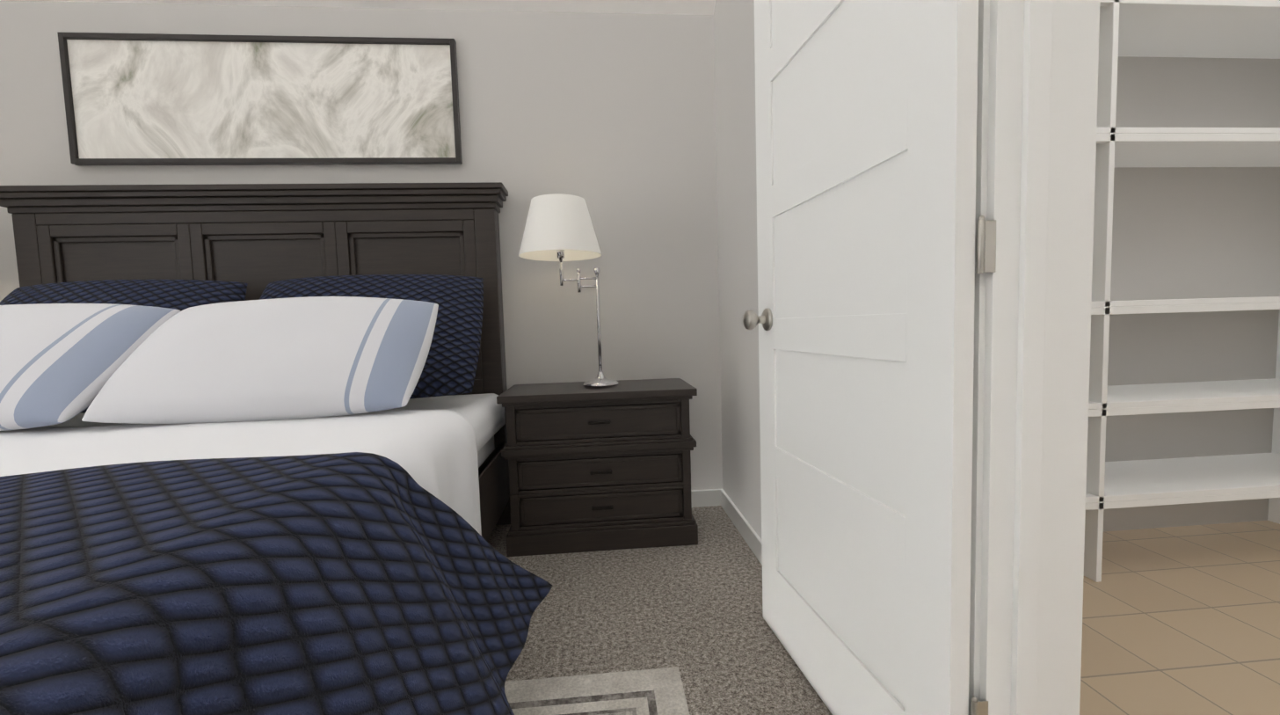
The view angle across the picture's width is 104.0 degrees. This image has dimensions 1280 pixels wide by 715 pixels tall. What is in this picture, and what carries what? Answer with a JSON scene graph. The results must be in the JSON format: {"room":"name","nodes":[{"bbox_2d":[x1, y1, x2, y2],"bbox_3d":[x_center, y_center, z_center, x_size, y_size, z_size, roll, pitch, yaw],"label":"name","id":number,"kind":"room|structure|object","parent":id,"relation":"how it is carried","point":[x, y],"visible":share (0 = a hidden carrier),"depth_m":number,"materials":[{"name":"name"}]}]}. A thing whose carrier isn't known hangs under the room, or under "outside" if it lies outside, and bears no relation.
{"room":"bedroom","nodes":[
{"label":"bedroom","id":0,"kind":"room"},
{"bbox_2d":[5,0,716,14],"bbox_3d":[-1.471,-1.657,-0.201,4.050,0.485,4.855,-2,4,-5],"label":"ceiling","id":1,"kind":"structure","parent":0,"point":[695,7],"depth_m":2.29,"materials":[{"name":"white paint"}]},
{"bbox_2d":[0,0,722,490],"bbox_3d":[-1.556,-0.381,2.393,4.210,2.395,0.160,-2,4,-5],"label":"wall","id":2,"kind":"structure","parent":0,"point":[610,118],"depth_m":2.38,"materials":[{"name":"grey paint"}]},
{"bbox_2d":[57,32,462,165],"bbox_3d":[-1.661,-1.147,2.237,1.654,0.550,0.030,-2,4,-5],"label":"art","id":3,"kind":"object","parent":2,"relation":"attached to","point":[165,99],"visible":0.96,"depth_m":2.23,"materials":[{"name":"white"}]},
{"bbox_2d":[690,488,719,507],"bbox_3d":[-1.579,0.779,2.377,4.020,0.085,0.014,-2,4,-5],"label":"baseboard","id":4,"kind":"structure","parent":2,"relation":"attached to","point":[710,497],"depth_m":2.53,"materials":[{"name":"white wood"}]},
{"bbox_2d":[487,505,832,714],"bbox_3d":[-1.451,1.001,-0.032,4.250,0.050,5.175,-2,4,-5],"label":"floor carpet","id":5,"kind":"object","parent":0,"point":[693,613],"depth_m":1.56,"materials":[{"name":"grey carpet"}]},
{"bbox_2d":[504,666,689,714],"bbox_3d":[-1.381,0.965,0.017,3.180,0.009,2.405,-2,4,-5],"label":"rug","id":6,"kind":"object","parent":5,"relation":"on","point":[657,691],"visible":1,"depth_m":1.25,"materials":[{"name":"grey fabric"}]},
{"bbox_2d":[0,181,552,714],"bbox_3d":[-1.524,0.111,1.078,2.572,1.560,2.494,-2,4,-5],"label":"bed","id":7,"kind":"object","parent":6,"relation":"on","point":[253,439],"visible":1,"depth_m":1.18,"materials":[{"name":"blue fabric"}]},
{"bbox_2d":[0,302,180,438],"bbox_3d":[-1.966,0.018,1.500,0.880,0.195,0.540,-2,42,-3],"label":"pillow","id":8,"kind":"object","parent":7,"relation":"on","point":[55,359],"depth_m":1.43,"materials":[{"name":"white fabric"}]},
{"bbox_2d":[81,295,438,423],"bbox_3d":[-1.110,-0.012,1.569,0.880,0.192,0.540,-2,42,-7],"label":"pillow","id":9,"kind":"object","parent":7,"relation":"on","point":[309,358],"depth_m":1.43,"materials":[{"name":"white fabric"}]},
{"bbox_2d":[496,378,698,556],"bbox_3d":[-0.176,0.458,2.248,0.806,0.660,0.423,-2,4,-5],"label":"nightstand","id":10,"kind":"object","parent":5,"relation":"on","point":[598,469],"visible":0.98,"depth_m":2.06,"materials":[{"name":"brown wood"}]},
{"bbox_2d":[518,193,618,386],"bbox_3d":[-0.313,-0.286,2.187,0.411,0.826,0.356,-2,4,-5],"label":"lamp","id":11,"kind":"object","parent":10,"relation":"on","point":[559,228],"visible":1,"depth_m":2.06,"materials":[{"name":"white fabric"}]},
{"bbox_2d":[713,0,761,538],"bbox_3d":[0.669,-0.506,-0.030,0.160,2.830,5.015,-2,4,-5],"label":"wall","id":12,"kind":"structure","parent":0,"point":[735,127],"depth_m":2.12,"materials":[{"name":"grey paint"}]},
{"bbox_2d":[719,488,762,565],"bbox_3d":[0.485,0.761,1.715,0.014,0.085,1.620,-2,4,-5],"label":"baseboard","id":13,"kind":"structure","parent":12,"relation":"attached to","point":[720,497],"depth_m":2.16,"materials":[{"name":"white wood"}]},
{"bbox_2d":[742,0,978,714],"bbox_3d":[0.404,-0.185,1.120,0.178,2.030,0.746,-2,4,-5],"label":"door","id":14,"kind":"structure","parent":12,"relation":"in","point":[866,134],"depth_m":0.98,"materials":[{"name":"white wood"}]},
{"bbox_2d":[968,0,1100,714],"bbox_3d":[0.643,-0.174,0.373,0.204,2.116,0.932,-2,4,-5],"label":"door frame","id":15,"kind":"structure","parent":12,"relation":"attached to","point":[1037,88],"depth_m":0.77,"materials":[{"name":"white painted wood"}]},
{"bbox_2d":[1079,520,1279,714],"bbox_3d":[1.883,0.838,0.940,2.560,0.050,3.775,-2,4,-5],"label":"floor","id":16,"kind":"structure","parent":0,"point":[1182,620],"depth_m":1.48,"materials":[{"name":"beige tile"}]},
{"bbox_2d":[1083,0,1279,581],"bbox_3d":[1.677,-0.218,1.843,2.110,1.950,0.358,-2,4,-5],"label":"closet shelves","id":17,"kind":"object","parent":16,"relation":"on","point":[1203,28],"visible":0.31,"depth_m":1.73,"materials":[{"name":"white wood"}]},
{"bbox_2d":[1102,56,1279,531],"bbox_3d":[1.648,-0.557,2.052,2.130,2.600,0.100,-2,4,-5],"label":"wall","id":18,"kind":"structure","parent":0,"point":[1192,232],"depth_m":2.05,"materials":[{"name":"grey paint"}]}
]}

